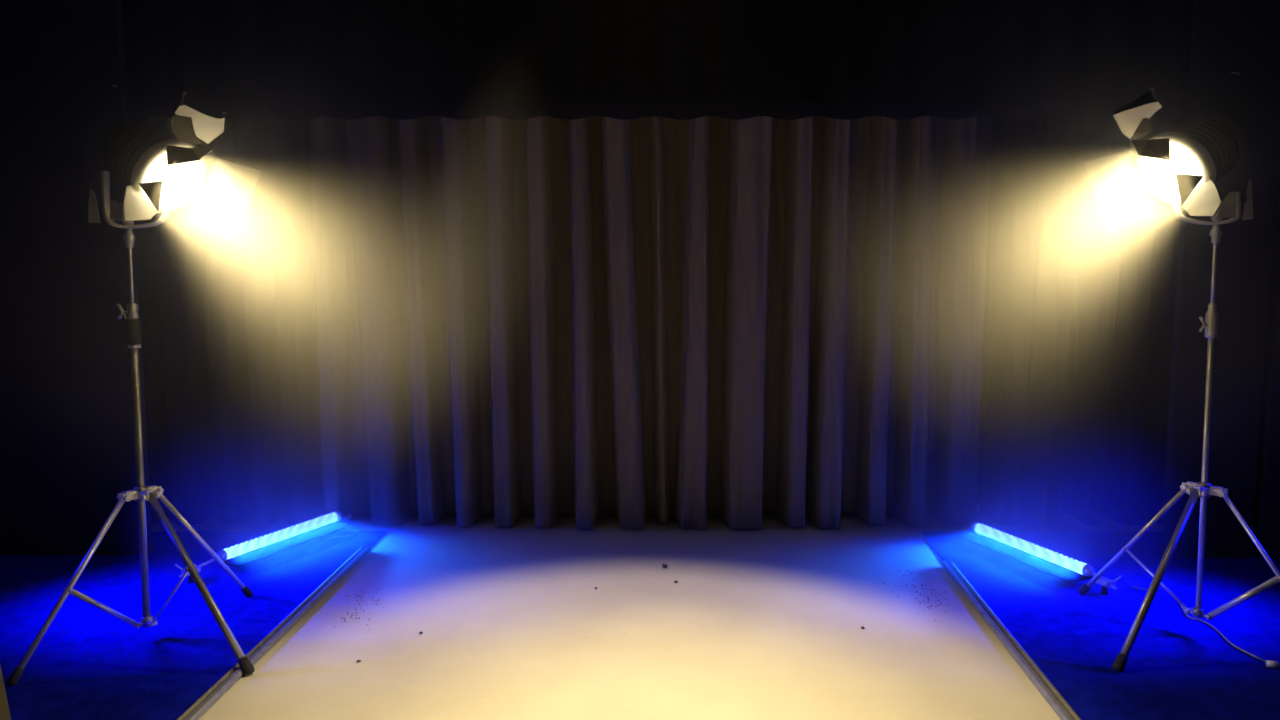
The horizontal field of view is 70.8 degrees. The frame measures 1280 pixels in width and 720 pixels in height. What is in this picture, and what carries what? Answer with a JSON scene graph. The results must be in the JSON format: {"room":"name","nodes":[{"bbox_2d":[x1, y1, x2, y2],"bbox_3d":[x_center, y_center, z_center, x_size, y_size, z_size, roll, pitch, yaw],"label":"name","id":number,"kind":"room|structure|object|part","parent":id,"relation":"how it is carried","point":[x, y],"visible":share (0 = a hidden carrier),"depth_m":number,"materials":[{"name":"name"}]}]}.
{"room":"stage","nodes":[
{"label":"stage","id":0,"kind":"room"},
{"bbox_2d":[152,504,1254,719],"bbox_3d":[0.000,1.513,2.824,8.800,0.100,7.700,0,6,0],"label":"floor","id":1,"kind":"structure","parent":0,"point":[764,623],"depth_m":4.34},
{"bbox_2d":[0,531,384,719],"bbox_3d":[-3.014,1.419,3.206,2.672,0.008,5.480,0,6,0],"label":"floor mat","id":2,"kind":"object","parent":1,"relation":"on","point":[89,663],"visible":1,"depth_m":4.45,"materials":[{"name":"grey carpet"}]},
{"bbox_2d":[0,665,10,719],"bbox_3d":[-2.662,1.276,3.458,0.610,0.221,0.170,0,6,0],"label":"board","id":3,"kind":"object","parent":2,"relation":"on","point":[4,708],"visible":1,"depth_m":3.44,"materials":[{"name":"brown wood"}]},
{"bbox_2d":[0,0,152,554],"bbox_3d":[-3.637,-0.455,5.287,1.325,3.300,0.089,0,6,0],"label":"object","id":4,"kind":"object","parent":2,"relation":"on","point":[67,444],"visible":0.98,"depth_m":5.28,"materials":[{"name":"grey paint"}]},
{"bbox_3d":[-3.637,-0.458,5.311,1.325,3.298,0.040,0,6,0],"label":"batten frame","id":5,"kind":"part","parent":4,"relation":"part of","materials":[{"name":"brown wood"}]},
{"bbox_2d":[7,229,254,685],"bbox_3d":[-2.148,0.361,4.163,0.986,1.915,1.049,0,6,0],"label":"stand","id":6,"kind":"object","parent":2,"relation":"on","point":[141,493],"visible":1,"depth_m":4.07,"materials":[{"name":"silver metal"}]},
{"bbox_3d":[-2.484,0.985,3.925,0.025,0.695,0.513,4,7,34],"label":"leg","id":7,"kind":"part","parent":6,"relation":"part of","materials":[{"name":"silver metal"}]},
{"bbox_3d":[-2.325,-0.220,4.059,0.067,0.072,0.018,-1,6,-8],"label":"clamp handle","id":8,"kind":"part","parent":6,"relation":"part of","materials":[{"name":"metal"}]},
{"bbox_2d":[88,91,261,243],"bbox_3d":[-2.070,-0.812,3.916,0.769,0.603,0.544,0,6,0],"label":"spotlight","id":9,"kind":"object","parent":6,"relation":"attached to","point":[162,173],"visible":1,"depth_m":3.91,"materials":[{"name":"metal"}]},
{"bbox_3d":[-2.364,-0.803,3.955,0.036,0.035,0.040,0,6,0],"label":"tilt knob","id":10,"kind":"part","parent":9,"relation":"part of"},
{"bbox_3d":[-2.263,-0.646,3.893,0.063,0.092,0.024,0,6,0],"label":"barn door","id":11,"kind":"part","parent":9,"relation":"part of","materials":[{"name":"metal"}]},
{"bbox_3d":[-2.125,-0.671,3.812,0.082,0.176,0.291,-1,6,-10],"label":"barn door","id":12,"kind":"part","parent":9,"relation":"part of","materials":[{"name":"metal"}]},
{"bbox_3d":[-1.890,-0.956,3.746,0.102,0.109,0.103,0,6,0],"label":"barn door","id":13,"kind":"part","parent":9,"relation":"part of","materials":[{"name":"grey metal"}]},
{"bbox_3d":[-1.844,-0.982,3.762,0.188,0.123,0.237,-4,7,-35],"label":"barn door","id":14,"kind":"part","parent":9,"relation":"part of","materials":[{"name":"metal"}]},
{"bbox_3d":[-1.885,-0.730,4.139,0.363,0.393,0.030,1,6,12],"label":"barn door","id":15,"kind":"part","parent":9,"relation":"part of","materials":[{"name":"black metal"}]},
{"bbox_3d":[-1.958,0.978,3.988,0.588,0.703,0.361,0,6,0],"label":"leg","id":16,"kind":"part","parent":6,"relation":"part of","materials":[{"name":"silver metal"}]},
{"bbox_3d":[-2.172,0.925,4.494,0.025,0.696,0.535,3,7,23],"label":"leg","id":17,"kind":"part","parent":6,"relation":"part of","materials":[{"name":"silver metal"}]},
{"bbox_2d":[175,511,352,582],"bbox_3d":[-2.200,1.114,5.455,0.179,0.127,1.301,3,7,25],"label":"batten","id":18,"kind":"object","parent":2,"relation":"on","point":[244,553],"visible":0.9,"depth_m":5.47,"materials":[{"name":"blue"}]},
{"bbox_2d":[176,546,370,719],"bbox_3d":[-1.742,1.377,3.459,0.068,0.022,4.193,0,6,1],"label":"bar","id":19,"kind":"object","parent":2,"relation":"on","point":[228,679],"visible":1,"depth_m":4.18,"materials":[{"name":"metal"}]},
{"bbox_2d":[305,529,361,551],"bbox_3d":[-1.955,1.144,5.727,0.074,0.010,0.485,3,7,28],"label":"power cord","id":20,"kind":"object","parent":2,"relation":"on","point":[360,529],"visible":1,"depth_m":5.75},
{"bbox_2d":[340,570,945,624],"bbox_3d":[0.076,1.253,4.800,3.327,0.009,0.933,0,6,0],"label":"grit","id":21,"kind":"object","parent":1,"relation":"on","point":[370,570],"visible":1,"depth_m":4.75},
{"bbox_2d":[920,531,1279,719],"bbox_3d":[2.890,1.419,3.206,2.921,0.008,5.480,0,6,0],"label":"floor mat","id":22,"kind":"object","parent":1,"relation":"on","point":[1178,667],"visible":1,"depth_m":4.35,"materials":[{"name":"grey carpet"}]},
{"bbox_2d":[941,561,1081,719],"bbox_3d":[1.647,1.391,3.320,0.068,0.022,3.925,0,6,4],"label":"bar","id":23,"kind":"object","parent":22,"relation":"on","point":[1039,679],"visible":1,"depth_m":4.07,"materials":[{"name":"metal"}]},
{"bbox_2d":[958,518,1121,594],"bbox_3d":[2.261,1.137,5.244,0.179,0.127,1.187,-2,6,-20],"label":"batten","id":24,"kind":"object","parent":22,"relation":"on","point":[1066,568],"visible":1,"depth_m":5.19,"materials":[{"name":"blue plastic"}]},
{"bbox_2d":[1078,225,1279,671],"bbox_3d":[2.546,0.343,4.240,1.006,1.934,0.950,0,6,0],"label":"stand","id":25,"kind":"object","parent":22,"relation":"on","point":[1203,489],"visible":1,"depth_m":4.13,"materials":[{"name":"silver metal"}]},
{"bbox_3d":[2.475,0.918,4.529,0.023,0.702,0.537,-3,7,-28],"label":"leg","id":26,"kind":"part","parent":25,"relation":"part of","materials":[{"name":"silver metal"}]},
{"bbox_3d":[2.317,0.971,4.023,0.634,0.710,0.033,-4,7,-34],"label":"leg","id":27,"kind":"part","parent":25,"relation":"part of","materials":[{"name":"silver metal"}]},
{"bbox_2d":[1082,88,1252,235],"bbox_3d":[2.346,-0.850,3.962,0.839,0.591,0.498,-1,6,-10],"label":"spotlight","id":28,"kind":"object","parent":25,"relation":"attached to","point":[1181,166],"visible":1,"depth_m":3.95,"materials":[{"name":"metal"}]},
{"bbox_3d":[2.199,-0.773,4.183,0.359,0.392,0.028,-1,6,-11],"label":"barn door","id":29,"kind":"part","parent":28,"relation":"part of","materials":[{"name":"black metal"}]},
{"bbox_3d":[2.041,-1.060,3.712,0.165,0.092,0.009,1,6,7],"label":"barn door","id":30,"kind":"part","parent":28,"relation":"part of","materials":[{"name":"black metal"}]},
{"bbox_3d":[2.101,-1.003,3.770,0.167,0.117,0.230,5,8,41],"label":"barn door","id":31,"kind":"part","parent":28,"relation":"part of","materials":[{"name":"metal"}]},
{"bbox_3d":[2.115,-0.981,3.800,0.064,0.094,0.077,-4,7,-31],"label":"barn door","id":32,"kind":"part","parent":28,"relation":"part of","materials":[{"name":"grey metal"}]},
{"bbox_3d":[2.419,-0.704,3.858,0.083,0.190,0.264,1,6,10],"label":"barn door","id":33,"kind":"part","parent":28,"relation":"part of","materials":[{"name":"metal"}]},
{"bbox_3d":[2.561,-0.678,3.936,0.093,0.117,0.024,0,6,0],"label":"barn door","id":34,"kind":"part","parent":28,"relation":"part of","materials":[{"name":"metal"}]},
{"bbox_3d":[2.675,-0.715,4.010,0.036,0.035,0.040,0,6,0],"label":"tilt knob","id":35,"kind":"part","parent":28,"relation":"part of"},
{"bbox_3d":[2.583,-0.164,4.112,0.067,0.072,0.017,-1,6,-8],"label":"clamp handle","id":36,"kind":"part","parent":25,"relation":"part of","materials":[{"name":"metal"}]},
{"bbox_3d":[2.859,0.971,4.018,0.498,0.699,0.020,6,8,43],"label":"leg","id":37,"kind":"part","parent":25,"relation":"part of","materials":[{"name":"silver metal"}]},
{"bbox_2d":[1131,586,1265,661],"bbox_3d":[2.758,1.281,4.420,0.191,0.010,0.944,0,6,0],"label":"power cord","id":38,"kind":"object","parent":22,"relation":"on","point":[1187,615],"visible":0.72,"depth_m":4.32,"materials":[{"name":"black rubber"}]},
{"bbox_2d":[1159,0,1279,557],"bbox_3d":[3.403,-0.450,5.237,0.513,3.300,0.089,0,6,0],"label":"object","id":39,"kind":"object","parent":22,"relation":"on","point":[1234,71],"visible":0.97,"depth_m":5.23,"materials":[{"name":"grey paint"}]},
{"bbox_3d":[3.403,-0.453,5.261,0.513,3.298,0.040,0,6,0],"label":"batten frame","id":40,"kind":"part","parent":39,"relation":"part of","materials":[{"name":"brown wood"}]},
{"bbox_2d":[1265,660,1279,667],"bbox_3d":[2.772,1.324,3.913,0.084,0.029,0.030,2,6,15],"label":"plug","id":41,"kind":"object","parent":22,"relation":"on","point":[1269,663],"visible":1,"depth_m":3.91,"materials":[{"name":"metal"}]},
{"bbox_2d":[976,118,995,503],"bbox_3d":[0.000,-0.744,6.508,9.000,3.620,0.100,0,6,0],"label":"wall","id":42,"kind":"structure","parent":0,"point":[993,119],"depth_m":6.49,"materials":[{"name":"black paint"}]},
{"bbox_3d":[0.000,-2.186,2.435,8.800,0.100,7.700,0,6,0],"label":"ceiling","id":43,"kind":"structure","parent":0,"visible":0},
{"bbox_2d":[128,116,323,524],"bbox_3d":[-3.247,-0.689,5.959,2.210,3.596,0.258,0,6,0],"label":"stage curtain","id":44,"kind":"object","parent":43,"relation":"hanging from","point":[229,331],"visible":0.33,"depth_m":5.98,"materials":[{"name":"black fabric"}]},
{"bbox_2d":[309,116,991,529],"bbox_3d":[0.106,-0.681,5.905,4.442,3.600,0.324,0,6,0],"label":"stage curtain","id":45,"kind":"object","parent":43,"relation":"hanging from","point":[545,318],"visible":0.73,"depth_m":5.95,"materials":[{"name":"grey fabric"}]},
{"bbox_2d":[121,0,1193,119],"bbox_3d":[0.001,-1.937,5.375,8.701,0.991,0.064,0,6,0],"label":"wall","id":46,"kind":"structure","parent":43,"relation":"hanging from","point":[243,59],"depth_m":5.38,"materials":[{"name":"black paint"}]},
{"bbox_2d":[980,116,1279,525],"bbox_3d":[3.353,-0.688,5.952,1.997,3.596,0.268,0,6,0],"label":"stage curtain","id":47,"kind":"object","parent":43,"relation":"hanging from","point":[1080,317],"visible":0.48,"depth_m":5.98,"materials":[{"name":"black fabric"}]}
]}

